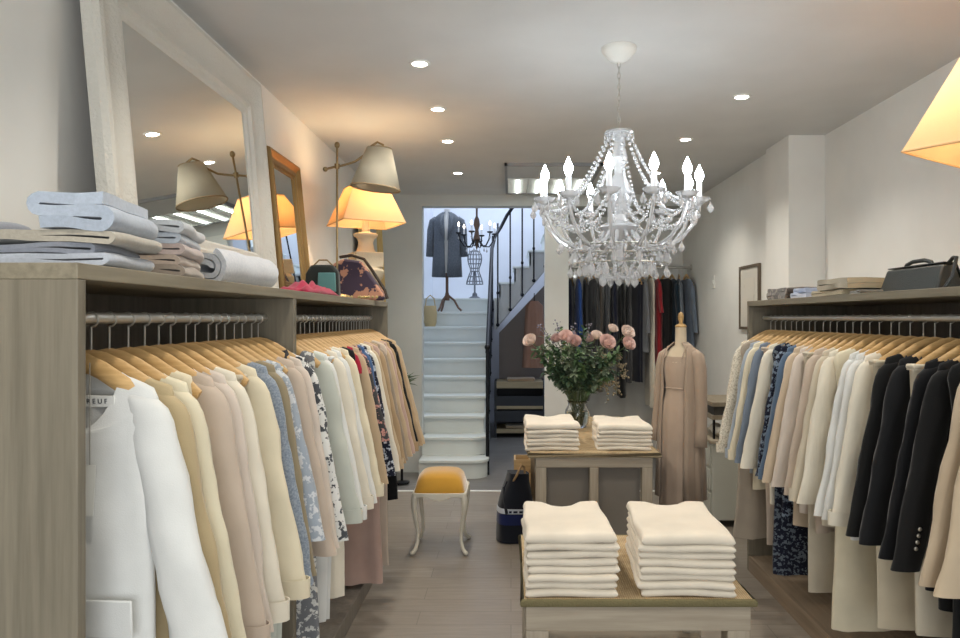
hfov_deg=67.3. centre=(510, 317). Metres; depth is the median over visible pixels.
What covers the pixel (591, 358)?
leafy branch
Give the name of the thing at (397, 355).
jacket
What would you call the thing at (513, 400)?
shelf unit
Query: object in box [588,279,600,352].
jacket
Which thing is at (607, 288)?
trousers
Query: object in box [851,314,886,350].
clothes hanger
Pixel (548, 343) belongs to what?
leafy branch
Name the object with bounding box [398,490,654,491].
trim
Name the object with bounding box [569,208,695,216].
ceiling
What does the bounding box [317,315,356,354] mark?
clothes hanger
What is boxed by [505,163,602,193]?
recessed light
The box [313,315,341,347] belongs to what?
clothes hanger
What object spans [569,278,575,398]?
dress
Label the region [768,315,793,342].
clothes hanger
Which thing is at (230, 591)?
shirt
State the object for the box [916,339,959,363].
clothes hanger
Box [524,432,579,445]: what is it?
sweater
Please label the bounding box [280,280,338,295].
scarf
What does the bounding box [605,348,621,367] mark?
flower spray
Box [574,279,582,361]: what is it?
blouse
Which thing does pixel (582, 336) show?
leafy branch
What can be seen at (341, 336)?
clothes hanger
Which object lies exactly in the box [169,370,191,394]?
shirt
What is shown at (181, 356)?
clothes hanger
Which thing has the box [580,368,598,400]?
leafy branch
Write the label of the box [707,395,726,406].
shelf
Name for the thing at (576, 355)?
leafy branch
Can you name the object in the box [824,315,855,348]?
clothes hanger
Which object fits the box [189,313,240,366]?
clothes hanger
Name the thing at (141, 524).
jacket
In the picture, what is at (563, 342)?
leafy branch
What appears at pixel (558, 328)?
flower spray
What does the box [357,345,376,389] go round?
shirt
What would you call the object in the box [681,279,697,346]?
shirt
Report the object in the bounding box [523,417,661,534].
display table
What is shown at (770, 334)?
clothes hanger
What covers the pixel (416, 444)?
shirt
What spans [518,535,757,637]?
display table
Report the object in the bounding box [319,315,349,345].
clothes hanger
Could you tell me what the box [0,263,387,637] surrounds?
cabinet
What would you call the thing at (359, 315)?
clothes hanger
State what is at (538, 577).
sweater
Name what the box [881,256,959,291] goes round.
handbag
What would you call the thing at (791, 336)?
clothes hanger
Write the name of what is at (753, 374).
jacket
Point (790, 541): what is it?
dress
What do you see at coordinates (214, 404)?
blouse
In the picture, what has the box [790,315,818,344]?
clothes hanger
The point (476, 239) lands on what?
chandelier
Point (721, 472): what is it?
dresser
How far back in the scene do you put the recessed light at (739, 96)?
3.89 m
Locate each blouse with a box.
[192,368,269,637]
[202,366,273,632]
[264,358,325,541]
[293,353,348,541]
[331,349,376,503]
[349,346,388,483]
[352,345,389,441]
[359,344,394,475]
[379,340,414,453]
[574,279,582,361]
[641,279,649,352]
[740,342,778,504]
[755,343,792,517]
[770,344,812,513]
[796,347,842,503]
[813,349,860,540]
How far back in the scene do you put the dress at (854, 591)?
2.91 m
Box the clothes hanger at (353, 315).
[353,315,377,341]
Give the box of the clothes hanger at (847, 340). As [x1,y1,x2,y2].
[833,315,864,348]
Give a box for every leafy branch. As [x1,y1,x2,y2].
[531,346,555,364]
[532,355,569,399]
[537,342,570,400]
[539,334,571,400]
[541,369,570,399]
[544,349,571,398]
[545,362,571,399]
[548,344,572,399]
[549,375,574,400]
[551,362,573,400]
[556,327,573,396]
[556,346,574,400]
[559,355,578,396]
[559,376,578,399]
[562,342,578,397]
[568,365,580,401]
[572,346,584,401]
[572,362,587,398]
[576,325,589,400]
[578,341,593,401]
[578,356,594,401]
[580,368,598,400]
[581,345,606,400]
[582,357,606,389]
[583,363,616,400]
[583,375,609,399]
[583,379,602,396]
[584,346,621,400]
[585,368,621,399]
[591,355,619,378]
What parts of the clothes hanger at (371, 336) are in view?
arm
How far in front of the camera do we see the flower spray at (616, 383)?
4.95 m
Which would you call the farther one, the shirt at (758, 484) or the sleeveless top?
the shirt at (758, 484)
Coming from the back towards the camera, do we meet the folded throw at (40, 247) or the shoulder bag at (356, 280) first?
the shoulder bag at (356, 280)
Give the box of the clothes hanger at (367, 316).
[365,316,386,339]
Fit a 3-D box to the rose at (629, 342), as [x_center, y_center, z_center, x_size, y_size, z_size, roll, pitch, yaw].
[0.642,0.429,4.905,0.414,0.611,0.088,0,0,24]
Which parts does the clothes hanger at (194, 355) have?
arm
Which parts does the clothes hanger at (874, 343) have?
arm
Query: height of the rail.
0.060 m
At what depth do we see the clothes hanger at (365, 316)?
4.32 m
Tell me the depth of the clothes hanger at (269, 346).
2.45 m
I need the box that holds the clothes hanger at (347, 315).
[347,315,371,341]
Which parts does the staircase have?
newel post, handrail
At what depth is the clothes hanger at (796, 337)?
3.62 m
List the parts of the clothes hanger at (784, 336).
arm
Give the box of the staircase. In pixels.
[419,208,543,478]
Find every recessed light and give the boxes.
[409,59,429,67]
[429,106,445,111]
[440,139,454,143]
[452,172,463,174]
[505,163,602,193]
[678,137,692,141]
[732,94,750,99]
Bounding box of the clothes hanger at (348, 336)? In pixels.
[334,315,360,343]
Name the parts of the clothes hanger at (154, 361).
arm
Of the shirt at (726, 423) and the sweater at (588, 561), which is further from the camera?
the shirt at (726, 423)
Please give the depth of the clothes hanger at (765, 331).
4.17 m
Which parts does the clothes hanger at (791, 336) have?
arm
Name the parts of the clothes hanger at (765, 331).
arm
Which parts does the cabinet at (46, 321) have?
panel, clothe rail, panel, clothe rail, panel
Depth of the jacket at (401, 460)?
3.70 m
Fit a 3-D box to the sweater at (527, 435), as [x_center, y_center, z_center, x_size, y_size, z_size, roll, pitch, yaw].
[0.233,0.672,4.307,0.304,0.030,0.433,0,0,-1]
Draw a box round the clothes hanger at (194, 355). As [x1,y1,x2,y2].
[164,312,219,369]
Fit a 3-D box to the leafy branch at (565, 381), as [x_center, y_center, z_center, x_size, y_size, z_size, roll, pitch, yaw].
[0.402,0.559,4.884,0.123,0.350,0.283,0,0,18]
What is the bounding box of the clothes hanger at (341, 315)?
[341,315,363,341]
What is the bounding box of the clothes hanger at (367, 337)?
[350,315,371,340]
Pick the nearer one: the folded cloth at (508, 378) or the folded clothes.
the folded clothes
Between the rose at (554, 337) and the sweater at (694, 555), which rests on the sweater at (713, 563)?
the sweater at (694, 555)
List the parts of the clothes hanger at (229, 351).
arm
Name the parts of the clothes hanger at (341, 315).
arm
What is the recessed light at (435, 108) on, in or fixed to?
in the ceiling at (516, 81)
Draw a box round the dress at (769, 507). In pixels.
[761,347,773,544]
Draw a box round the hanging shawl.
[522,293,543,367]
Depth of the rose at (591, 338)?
5.03 m
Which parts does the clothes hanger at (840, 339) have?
arm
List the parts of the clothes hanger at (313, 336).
arm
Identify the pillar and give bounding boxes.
[766,135,824,299]
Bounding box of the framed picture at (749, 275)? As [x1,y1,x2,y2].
[739,263,760,329]
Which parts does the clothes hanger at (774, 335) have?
arm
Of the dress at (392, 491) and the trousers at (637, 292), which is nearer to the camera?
the dress at (392, 491)
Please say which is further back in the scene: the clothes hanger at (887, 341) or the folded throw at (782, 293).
the folded throw at (782, 293)
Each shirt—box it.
[144,375,231,637]
[160,373,246,637]
[169,370,191,394]
[213,366,289,623]
[235,362,309,599]
[255,360,316,575]
[314,351,366,519]
[314,352,362,523]
[325,348,373,509]
[339,347,383,496]
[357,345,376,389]
[360,343,399,471]
[382,340,418,451]
[676,279,683,323]
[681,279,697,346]
[716,340,748,452]
[725,341,759,472]
[728,341,765,489]
[758,345,795,501]
[789,347,835,527]
[821,349,869,519]
[828,351,881,526]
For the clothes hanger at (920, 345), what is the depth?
2.55 m
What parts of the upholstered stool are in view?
leg, leg, seat, seat rail, leg, leg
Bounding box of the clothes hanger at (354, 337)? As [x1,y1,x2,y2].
[338,315,363,342]
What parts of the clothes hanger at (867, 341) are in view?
arm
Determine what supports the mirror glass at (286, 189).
attached to the leaning mirror at (290, 233)
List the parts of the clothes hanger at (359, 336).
arm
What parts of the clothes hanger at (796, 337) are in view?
arm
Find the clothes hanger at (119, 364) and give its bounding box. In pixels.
[86,311,151,381]
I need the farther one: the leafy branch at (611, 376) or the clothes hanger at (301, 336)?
the leafy branch at (611, 376)
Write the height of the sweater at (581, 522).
0.046 m
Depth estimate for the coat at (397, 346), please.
4.43 m
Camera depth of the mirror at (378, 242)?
6.65 m
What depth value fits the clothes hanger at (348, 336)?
3.64 m
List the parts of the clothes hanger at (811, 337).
arm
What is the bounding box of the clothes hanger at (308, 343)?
[296,336,333,362]
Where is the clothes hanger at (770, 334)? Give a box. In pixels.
[759,315,783,341]
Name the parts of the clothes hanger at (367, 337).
arm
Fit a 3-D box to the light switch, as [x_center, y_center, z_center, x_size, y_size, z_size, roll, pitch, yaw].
[1.851,-0.330,6.600,0.018,0.120,0.080,0,0,0]
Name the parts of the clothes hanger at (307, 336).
arm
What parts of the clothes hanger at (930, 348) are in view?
arm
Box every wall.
[0,0,357,265]
[382,195,568,471]
[424,208,432,433]
[433,208,543,422]
[499,286,543,378]
[569,217,682,447]
[683,154,765,426]
[825,57,959,279]
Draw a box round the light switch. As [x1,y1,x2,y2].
[712,275,714,288]
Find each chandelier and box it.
[456,208,496,253]
[530,41,713,287]
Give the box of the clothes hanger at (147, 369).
[86,311,167,380]
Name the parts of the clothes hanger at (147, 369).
arm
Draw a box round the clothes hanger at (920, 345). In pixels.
[899,314,942,357]
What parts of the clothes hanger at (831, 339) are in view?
arm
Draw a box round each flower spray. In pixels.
[553,319,566,357]
[570,323,575,358]
[579,323,592,398]
[586,362,629,400]
[586,377,621,397]
[602,381,610,402]
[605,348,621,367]
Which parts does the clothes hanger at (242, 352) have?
arm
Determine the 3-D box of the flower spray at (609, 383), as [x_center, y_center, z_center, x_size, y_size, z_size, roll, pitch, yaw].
[0.584,0.556,4.961,0.221,0.356,0.068,0,0,33]
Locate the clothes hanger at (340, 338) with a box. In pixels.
[324,315,351,345]
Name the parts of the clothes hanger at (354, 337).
arm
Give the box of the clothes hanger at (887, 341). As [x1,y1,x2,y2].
[864,314,904,355]
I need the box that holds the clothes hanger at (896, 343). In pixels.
[876,314,915,355]
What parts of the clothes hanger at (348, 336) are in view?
arm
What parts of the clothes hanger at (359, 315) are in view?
arm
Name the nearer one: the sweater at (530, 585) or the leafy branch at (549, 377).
the sweater at (530, 585)
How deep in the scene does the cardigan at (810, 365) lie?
3.14 m
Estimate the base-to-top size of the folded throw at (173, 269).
0.035 m
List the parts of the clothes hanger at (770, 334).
arm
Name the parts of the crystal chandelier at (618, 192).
bulb, bulb, bulb, arm, arm, arm, arm, bulb, arm, bulb, arm, chain, arm, arm, arm, bulb, arm, arm, arm, bulb, bulb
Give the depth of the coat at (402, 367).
4.36 m
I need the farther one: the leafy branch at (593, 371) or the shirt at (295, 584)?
the leafy branch at (593, 371)
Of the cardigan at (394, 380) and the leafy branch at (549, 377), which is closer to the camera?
the cardigan at (394, 380)
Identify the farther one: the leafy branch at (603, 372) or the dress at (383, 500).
the leafy branch at (603, 372)
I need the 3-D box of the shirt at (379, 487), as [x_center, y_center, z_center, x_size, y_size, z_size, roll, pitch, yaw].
[-0.885,0.448,3.163,0.666,0.653,0.070,0,0,3]
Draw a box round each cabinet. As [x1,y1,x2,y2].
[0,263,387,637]
[747,286,959,637]
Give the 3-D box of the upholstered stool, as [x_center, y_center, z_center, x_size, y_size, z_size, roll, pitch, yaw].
[-0.455,1.242,4.720,0.370,0.514,0.368,0,0,0]
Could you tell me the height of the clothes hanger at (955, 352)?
0.202 m
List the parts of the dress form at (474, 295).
stem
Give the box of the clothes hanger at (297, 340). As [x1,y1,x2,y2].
[296,339,315,351]
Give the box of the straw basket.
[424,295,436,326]
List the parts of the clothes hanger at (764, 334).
arm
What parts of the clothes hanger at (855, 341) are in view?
arm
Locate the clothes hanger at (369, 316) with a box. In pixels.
[368,316,389,339]
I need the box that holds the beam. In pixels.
[422,195,701,207]
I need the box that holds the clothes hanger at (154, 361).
[117,312,201,398]
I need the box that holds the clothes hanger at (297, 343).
[296,341,314,354]
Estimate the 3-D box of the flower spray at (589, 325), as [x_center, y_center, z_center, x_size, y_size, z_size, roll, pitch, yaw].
[0.504,0.385,5.029,0.127,0.698,0.094,0,0,-12]
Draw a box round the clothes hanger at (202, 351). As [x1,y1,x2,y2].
[177,313,248,386]
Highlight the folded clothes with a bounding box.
[26,191,158,239]
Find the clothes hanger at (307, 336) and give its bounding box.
[298,314,330,349]
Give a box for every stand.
[397,469,409,484]
[437,209,461,311]
[707,395,726,438]
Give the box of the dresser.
[704,427,737,521]
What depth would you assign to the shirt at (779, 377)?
3.45 m
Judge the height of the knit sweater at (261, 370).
0.671 m
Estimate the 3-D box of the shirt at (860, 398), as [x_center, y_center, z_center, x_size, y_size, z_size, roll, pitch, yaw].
[1.505,0.448,2.714,0.636,0.653,0.073,0,0,-2]
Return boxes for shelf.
[549,631,699,637]
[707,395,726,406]
[707,412,722,419]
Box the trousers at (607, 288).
[604,283,609,362]
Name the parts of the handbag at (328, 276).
handle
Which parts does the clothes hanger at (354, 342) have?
arm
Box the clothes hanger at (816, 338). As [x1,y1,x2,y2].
[804,315,832,346]
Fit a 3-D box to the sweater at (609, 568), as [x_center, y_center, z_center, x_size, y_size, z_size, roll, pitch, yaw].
[0.211,0.867,2.702,0.320,0.033,0.458,0,0,-1]
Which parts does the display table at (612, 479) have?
leg, leg, panel, post, leg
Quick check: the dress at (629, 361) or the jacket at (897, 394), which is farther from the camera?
the dress at (629, 361)
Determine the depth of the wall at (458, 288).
10.30 m
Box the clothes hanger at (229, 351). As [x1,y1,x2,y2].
[201,313,251,364]
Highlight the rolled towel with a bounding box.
[709,423,720,435]
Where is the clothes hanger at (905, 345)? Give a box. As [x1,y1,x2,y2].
[878,314,928,359]
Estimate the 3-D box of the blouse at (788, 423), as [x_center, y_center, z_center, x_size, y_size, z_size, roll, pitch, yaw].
[1.504,0.512,3.327,0.629,0.781,0.072,0,0,-3]
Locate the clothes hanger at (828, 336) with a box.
[805,315,839,350]
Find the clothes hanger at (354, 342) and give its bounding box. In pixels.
[331,315,358,344]
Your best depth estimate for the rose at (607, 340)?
4.80 m
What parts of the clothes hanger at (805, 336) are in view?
arm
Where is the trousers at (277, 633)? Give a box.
[270,366,286,637]
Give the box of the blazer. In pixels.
[890,357,958,611]
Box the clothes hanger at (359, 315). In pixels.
[358,315,381,340]
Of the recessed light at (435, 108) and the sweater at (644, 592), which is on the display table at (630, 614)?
the sweater at (644, 592)
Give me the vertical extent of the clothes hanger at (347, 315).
0.202 m
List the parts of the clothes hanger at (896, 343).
arm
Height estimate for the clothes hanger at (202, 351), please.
0.202 m
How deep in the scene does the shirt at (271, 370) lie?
2.15 m
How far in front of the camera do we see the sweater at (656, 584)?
2.47 m
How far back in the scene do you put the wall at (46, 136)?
2.03 m
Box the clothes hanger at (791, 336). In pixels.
[777,315,806,343]
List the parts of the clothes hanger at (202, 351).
arm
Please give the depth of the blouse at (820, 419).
2.99 m
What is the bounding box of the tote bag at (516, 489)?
[496,464,532,543]
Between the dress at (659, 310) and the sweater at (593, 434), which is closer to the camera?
the sweater at (593, 434)
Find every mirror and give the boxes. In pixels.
[80,0,278,287]
[267,146,309,287]
[358,228,385,301]
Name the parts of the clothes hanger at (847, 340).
arm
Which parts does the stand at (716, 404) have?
leg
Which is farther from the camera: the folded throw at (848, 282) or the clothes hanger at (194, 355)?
the folded throw at (848, 282)
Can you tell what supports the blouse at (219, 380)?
hanging from the clothes hanger at (181, 356)
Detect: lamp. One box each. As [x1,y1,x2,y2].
[323,141,400,296]
[326,185,405,301]
[901,58,959,167]
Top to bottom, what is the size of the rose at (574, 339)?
0.624 m
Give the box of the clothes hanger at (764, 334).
[754,315,777,340]
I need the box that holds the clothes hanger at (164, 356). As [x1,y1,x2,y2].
[134,312,196,375]
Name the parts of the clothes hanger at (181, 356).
arm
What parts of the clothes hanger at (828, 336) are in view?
arm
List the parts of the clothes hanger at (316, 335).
arm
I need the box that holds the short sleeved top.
[347,346,361,373]
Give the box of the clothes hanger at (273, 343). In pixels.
[254,314,295,356]
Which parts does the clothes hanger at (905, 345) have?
arm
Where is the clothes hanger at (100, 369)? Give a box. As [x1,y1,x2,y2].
[86,353,134,389]
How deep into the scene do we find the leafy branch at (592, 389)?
4.89 m
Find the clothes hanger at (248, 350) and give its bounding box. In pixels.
[220,313,266,360]
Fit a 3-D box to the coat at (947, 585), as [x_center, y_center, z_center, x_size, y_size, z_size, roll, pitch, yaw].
[1.502,0.527,2.009,0.660,0.811,0.068,0,0,-1]
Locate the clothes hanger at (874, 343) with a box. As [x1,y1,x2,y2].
[859,314,895,352]
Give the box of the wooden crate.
[514,455,530,486]
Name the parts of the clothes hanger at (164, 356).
arm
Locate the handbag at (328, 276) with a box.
[306,259,340,295]
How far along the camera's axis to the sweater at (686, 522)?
2.59 m
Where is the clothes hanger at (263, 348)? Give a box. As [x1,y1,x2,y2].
[239,314,279,358]
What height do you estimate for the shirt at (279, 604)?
0.671 m
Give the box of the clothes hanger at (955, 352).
[938,345,959,360]
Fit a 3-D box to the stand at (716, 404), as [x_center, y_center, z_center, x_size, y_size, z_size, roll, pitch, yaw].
[1.640,0.742,5.450,0.380,0.265,0.520,0,0,0]
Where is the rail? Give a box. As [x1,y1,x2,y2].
[569,264,691,269]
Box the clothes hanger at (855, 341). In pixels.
[838,315,873,351]
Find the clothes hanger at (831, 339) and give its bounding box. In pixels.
[809,315,849,351]
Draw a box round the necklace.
[343,295,377,298]
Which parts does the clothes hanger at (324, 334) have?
arm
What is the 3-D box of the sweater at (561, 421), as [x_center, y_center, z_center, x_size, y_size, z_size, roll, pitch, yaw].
[0.235,0.617,4.309,0.314,0.045,0.437,0,0,-1]
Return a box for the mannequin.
[666,312,686,362]
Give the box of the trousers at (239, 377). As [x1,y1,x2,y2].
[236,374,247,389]
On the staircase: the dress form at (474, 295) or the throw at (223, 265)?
the dress form at (474, 295)
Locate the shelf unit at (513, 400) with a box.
[494,379,543,437]
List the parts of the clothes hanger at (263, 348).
arm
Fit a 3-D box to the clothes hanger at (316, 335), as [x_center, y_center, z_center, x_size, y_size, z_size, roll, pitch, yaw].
[-0.885,0.086,3.164,0.357,0.202,0.014,0,0,4]
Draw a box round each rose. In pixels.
[523,333,569,400]
[550,333,573,399]
[558,329,575,400]
[566,334,581,393]
[579,334,593,397]
[580,330,602,401]
[582,334,615,400]
[583,324,617,398]
[585,325,634,400]
[586,336,635,399]
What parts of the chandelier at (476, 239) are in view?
arm, arm, arm, arm, arm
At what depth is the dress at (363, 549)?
3.75 m
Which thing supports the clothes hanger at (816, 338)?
hanging from the cabinet at (812, 612)
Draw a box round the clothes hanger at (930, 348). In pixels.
[912,314,957,358]
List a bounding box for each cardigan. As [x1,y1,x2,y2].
[276,357,336,556]
[282,349,339,548]
[370,342,405,463]
[378,341,412,456]
[784,346,834,533]
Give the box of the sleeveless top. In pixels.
[340,346,355,360]
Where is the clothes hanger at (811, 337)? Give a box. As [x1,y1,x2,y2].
[796,315,826,346]
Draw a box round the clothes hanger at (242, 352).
[213,313,258,361]
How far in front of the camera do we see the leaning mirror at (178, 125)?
2.58 m
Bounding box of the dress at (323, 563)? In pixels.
[316,356,333,622]
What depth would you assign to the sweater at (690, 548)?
2.47 m
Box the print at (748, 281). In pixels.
[744,277,753,316]
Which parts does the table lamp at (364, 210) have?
shade trim, lamp shade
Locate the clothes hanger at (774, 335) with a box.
[763,315,787,342]
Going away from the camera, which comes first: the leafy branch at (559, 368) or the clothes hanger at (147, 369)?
the clothes hanger at (147, 369)
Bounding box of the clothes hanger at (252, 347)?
[229,313,287,373]
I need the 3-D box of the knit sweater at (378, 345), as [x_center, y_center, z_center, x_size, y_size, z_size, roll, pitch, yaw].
[-0.884,0.448,3.909,0.654,0.648,0.062,0,0,-1]
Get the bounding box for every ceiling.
[172,0,959,194]
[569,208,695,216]
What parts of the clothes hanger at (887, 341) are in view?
arm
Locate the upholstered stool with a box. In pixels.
[410,466,470,554]
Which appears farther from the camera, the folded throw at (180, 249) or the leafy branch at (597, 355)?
the leafy branch at (597, 355)
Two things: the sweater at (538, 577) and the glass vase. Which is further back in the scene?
the glass vase
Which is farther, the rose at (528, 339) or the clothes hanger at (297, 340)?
the rose at (528, 339)
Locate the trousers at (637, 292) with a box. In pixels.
[631,281,643,381]
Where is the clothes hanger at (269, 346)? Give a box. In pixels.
[245,314,289,358]
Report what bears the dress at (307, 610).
hanging from the clothes hanger at (298, 350)
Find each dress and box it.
[296,351,319,637]
[316,356,333,622]
[329,347,344,598]
[344,341,382,585]
[372,340,388,564]
[381,339,397,499]
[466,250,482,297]
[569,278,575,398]
[581,278,588,402]
[596,279,603,392]
[625,284,632,382]
[645,278,654,407]
[654,279,663,364]
[659,278,672,348]
[659,344,703,504]
[733,340,766,539]
[761,347,773,544]
[772,342,807,575]
[802,352,834,592]
[831,348,891,631]
[869,359,914,630]
[906,364,952,637]
[947,362,959,637]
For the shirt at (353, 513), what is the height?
0.653 m
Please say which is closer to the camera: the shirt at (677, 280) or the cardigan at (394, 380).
the cardigan at (394, 380)
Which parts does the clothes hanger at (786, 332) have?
arm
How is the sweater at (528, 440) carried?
on the sweater at (543, 443)
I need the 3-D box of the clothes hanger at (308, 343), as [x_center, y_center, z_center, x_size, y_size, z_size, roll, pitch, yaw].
[-0.885,0.086,2.878,0.357,0.202,0.014,0,0,0]
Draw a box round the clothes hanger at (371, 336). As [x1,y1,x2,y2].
[356,315,379,341]
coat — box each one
[387,339,422,445]
[390,339,424,443]
[426,212,467,277]
[617,282,625,397]
[651,342,706,501]
[671,279,679,342]
[762,344,807,526]
[918,384,959,587]
[933,466,959,598]
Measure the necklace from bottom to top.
0.014 m
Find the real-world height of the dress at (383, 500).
1.257 m
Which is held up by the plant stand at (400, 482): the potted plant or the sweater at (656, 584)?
the potted plant
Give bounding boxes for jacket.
[86,363,227,637]
[363,343,403,468]
[385,339,417,441]
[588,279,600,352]
[610,281,618,352]
[734,342,770,462]
[846,353,906,536]
[859,353,921,545]
[878,356,948,590]
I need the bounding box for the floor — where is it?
[345,423,811,637]
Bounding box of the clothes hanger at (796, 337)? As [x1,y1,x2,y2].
[786,315,811,343]
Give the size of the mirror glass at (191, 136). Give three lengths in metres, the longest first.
1.069 x 0.679 x 0.008 m
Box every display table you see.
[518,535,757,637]
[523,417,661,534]
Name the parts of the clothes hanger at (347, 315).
arm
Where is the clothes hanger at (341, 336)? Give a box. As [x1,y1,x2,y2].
[329,315,356,345]
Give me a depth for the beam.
7.00 m
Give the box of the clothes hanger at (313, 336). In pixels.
[303,315,345,358]
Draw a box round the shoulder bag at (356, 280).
[333,254,388,300]
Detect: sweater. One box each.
[247,360,313,584]
[372,342,407,460]
[521,518,618,558]
[522,530,617,565]
[523,421,578,434]
[523,501,616,543]
[523,551,617,597]
[524,414,580,429]
[524,425,578,437]
[524,428,578,442]
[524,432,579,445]
[524,437,578,450]
[524,529,619,550]
[524,549,618,582]
[524,556,616,588]
[528,564,619,573]
[592,415,652,430]
[592,421,652,434]
[592,425,651,438]
[592,429,651,442]
[592,432,652,446]
[592,436,650,450]
[625,542,735,590]
[626,501,735,545]
[626,516,734,559]
[626,530,735,575]
[626,536,735,581]
[627,524,735,567]
[628,511,735,552]
[630,561,736,597]
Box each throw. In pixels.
[0,222,31,229]
[0,229,161,253]
[0,242,139,258]
[0,252,154,271]
[136,243,203,263]
[139,254,200,270]
[150,219,204,243]
[151,264,203,278]
[154,232,200,250]
[199,248,278,286]
[766,287,816,299]
[790,293,811,297]
[793,288,817,293]
[811,289,880,296]
[817,277,884,290]
[849,289,882,293]
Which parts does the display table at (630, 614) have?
leg, leg, leg, leg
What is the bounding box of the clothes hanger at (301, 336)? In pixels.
[296,315,326,350]
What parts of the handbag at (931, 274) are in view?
handle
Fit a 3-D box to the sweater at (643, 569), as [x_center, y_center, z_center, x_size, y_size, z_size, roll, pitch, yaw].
[0.617,0.869,2.701,0.328,0.032,0.471,0,0,3]
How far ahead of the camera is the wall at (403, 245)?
7.00 m
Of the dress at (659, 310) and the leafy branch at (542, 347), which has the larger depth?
the dress at (659, 310)
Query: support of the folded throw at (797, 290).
on the folded throw at (793, 295)
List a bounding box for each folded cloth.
[505,423,523,427]
[507,377,534,380]
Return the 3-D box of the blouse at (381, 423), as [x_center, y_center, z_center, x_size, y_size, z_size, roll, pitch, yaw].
[-0.885,0.427,3.422,0.627,0.611,0.072,0,0,2]
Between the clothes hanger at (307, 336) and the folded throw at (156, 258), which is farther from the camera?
the clothes hanger at (307, 336)
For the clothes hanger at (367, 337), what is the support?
hanging from the cabinet at (46, 321)
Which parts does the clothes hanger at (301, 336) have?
arm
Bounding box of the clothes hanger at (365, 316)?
[363,316,386,340]
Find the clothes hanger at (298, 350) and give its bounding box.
[296,345,320,367]
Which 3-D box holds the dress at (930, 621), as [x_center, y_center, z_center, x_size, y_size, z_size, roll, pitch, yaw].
[1.508,0.601,2.391,0.373,0.896,0.058,0,0,-1]
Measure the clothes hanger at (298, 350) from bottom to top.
0.202 m
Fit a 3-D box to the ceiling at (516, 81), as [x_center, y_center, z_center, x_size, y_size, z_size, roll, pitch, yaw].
[0.390,-1.250,2.275,3.540,0.100,9.750,0,0,0]
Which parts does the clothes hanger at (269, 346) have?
arm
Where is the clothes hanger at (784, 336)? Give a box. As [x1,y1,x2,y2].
[767,315,798,346]
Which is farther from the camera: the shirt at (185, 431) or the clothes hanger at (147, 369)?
the clothes hanger at (147, 369)
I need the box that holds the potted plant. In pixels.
[407,373,418,384]
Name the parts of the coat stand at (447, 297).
leg, leg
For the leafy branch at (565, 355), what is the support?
in the glass vase
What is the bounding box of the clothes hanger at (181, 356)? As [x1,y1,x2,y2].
[151,312,210,374]
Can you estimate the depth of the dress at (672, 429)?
4.53 m
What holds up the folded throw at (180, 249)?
on the folded throw at (156, 258)
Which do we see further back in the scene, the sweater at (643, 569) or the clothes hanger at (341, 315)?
the clothes hanger at (341, 315)
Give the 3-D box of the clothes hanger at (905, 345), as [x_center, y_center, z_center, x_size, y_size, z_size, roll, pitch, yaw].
[1.505,0.086,2.628,0.357,0.202,0.014,0,0,0]
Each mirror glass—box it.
[122,21,254,252]
[274,168,302,282]
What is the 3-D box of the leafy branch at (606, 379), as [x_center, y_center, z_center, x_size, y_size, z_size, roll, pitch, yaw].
[0.546,0.548,4.917,0.289,0.374,0.120,0,0,25]
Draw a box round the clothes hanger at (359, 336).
[344,315,369,342]
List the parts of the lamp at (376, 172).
arm, lamp shade, shade trim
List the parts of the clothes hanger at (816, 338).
arm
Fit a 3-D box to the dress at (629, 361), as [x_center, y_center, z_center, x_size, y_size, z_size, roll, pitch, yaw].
[1.208,0.124,7.402,0.079,1.057,0.384,0,0,7]
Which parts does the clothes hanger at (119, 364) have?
arm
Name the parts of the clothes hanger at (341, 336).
arm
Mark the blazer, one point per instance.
(931, 440)
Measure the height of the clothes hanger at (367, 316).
0.202 m
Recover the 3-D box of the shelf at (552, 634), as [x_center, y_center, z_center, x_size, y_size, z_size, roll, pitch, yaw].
[0.435,1.367,2.820,0.740,0.025,0.680,0,0,0]
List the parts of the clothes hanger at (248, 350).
arm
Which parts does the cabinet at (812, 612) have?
panel, clothe rail, panel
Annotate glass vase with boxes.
[565,400,589,427]
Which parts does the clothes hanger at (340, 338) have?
arm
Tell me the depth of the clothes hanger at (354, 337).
3.71 m
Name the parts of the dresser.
drawer, drawer, drawer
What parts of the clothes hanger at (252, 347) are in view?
arm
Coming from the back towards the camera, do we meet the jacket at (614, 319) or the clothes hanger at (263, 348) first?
the jacket at (614, 319)
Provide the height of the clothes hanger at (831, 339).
0.202 m
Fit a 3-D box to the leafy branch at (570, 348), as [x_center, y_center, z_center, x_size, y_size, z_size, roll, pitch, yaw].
[0.424,0.446,4.877,0.127,0.576,0.208,0,0,26]
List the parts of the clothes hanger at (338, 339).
arm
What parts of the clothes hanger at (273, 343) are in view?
arm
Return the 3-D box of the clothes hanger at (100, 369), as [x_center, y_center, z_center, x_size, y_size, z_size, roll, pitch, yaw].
[-0.885,0.086,1.455,0.357,0.202,0.014,0,0,4]
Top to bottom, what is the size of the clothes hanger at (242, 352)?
0.202 m
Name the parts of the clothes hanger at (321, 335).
arm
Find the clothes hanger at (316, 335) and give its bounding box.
[307,315,338,347]
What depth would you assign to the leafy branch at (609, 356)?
4.88 m
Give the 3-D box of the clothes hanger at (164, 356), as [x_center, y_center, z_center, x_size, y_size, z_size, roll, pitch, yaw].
[-0.885,0.086,1.739,0.357,0.202,0.014,0,0,5]
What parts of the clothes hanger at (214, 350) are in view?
arm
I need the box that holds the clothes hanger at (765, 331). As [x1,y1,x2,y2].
[749,315,772,340]
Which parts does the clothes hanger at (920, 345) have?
arm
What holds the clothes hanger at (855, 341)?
hanging from the cabinet at (812, 612)
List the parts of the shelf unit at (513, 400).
panel, shelf, panel, shelf, shelf, panel, panel, panel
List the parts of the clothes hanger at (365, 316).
arm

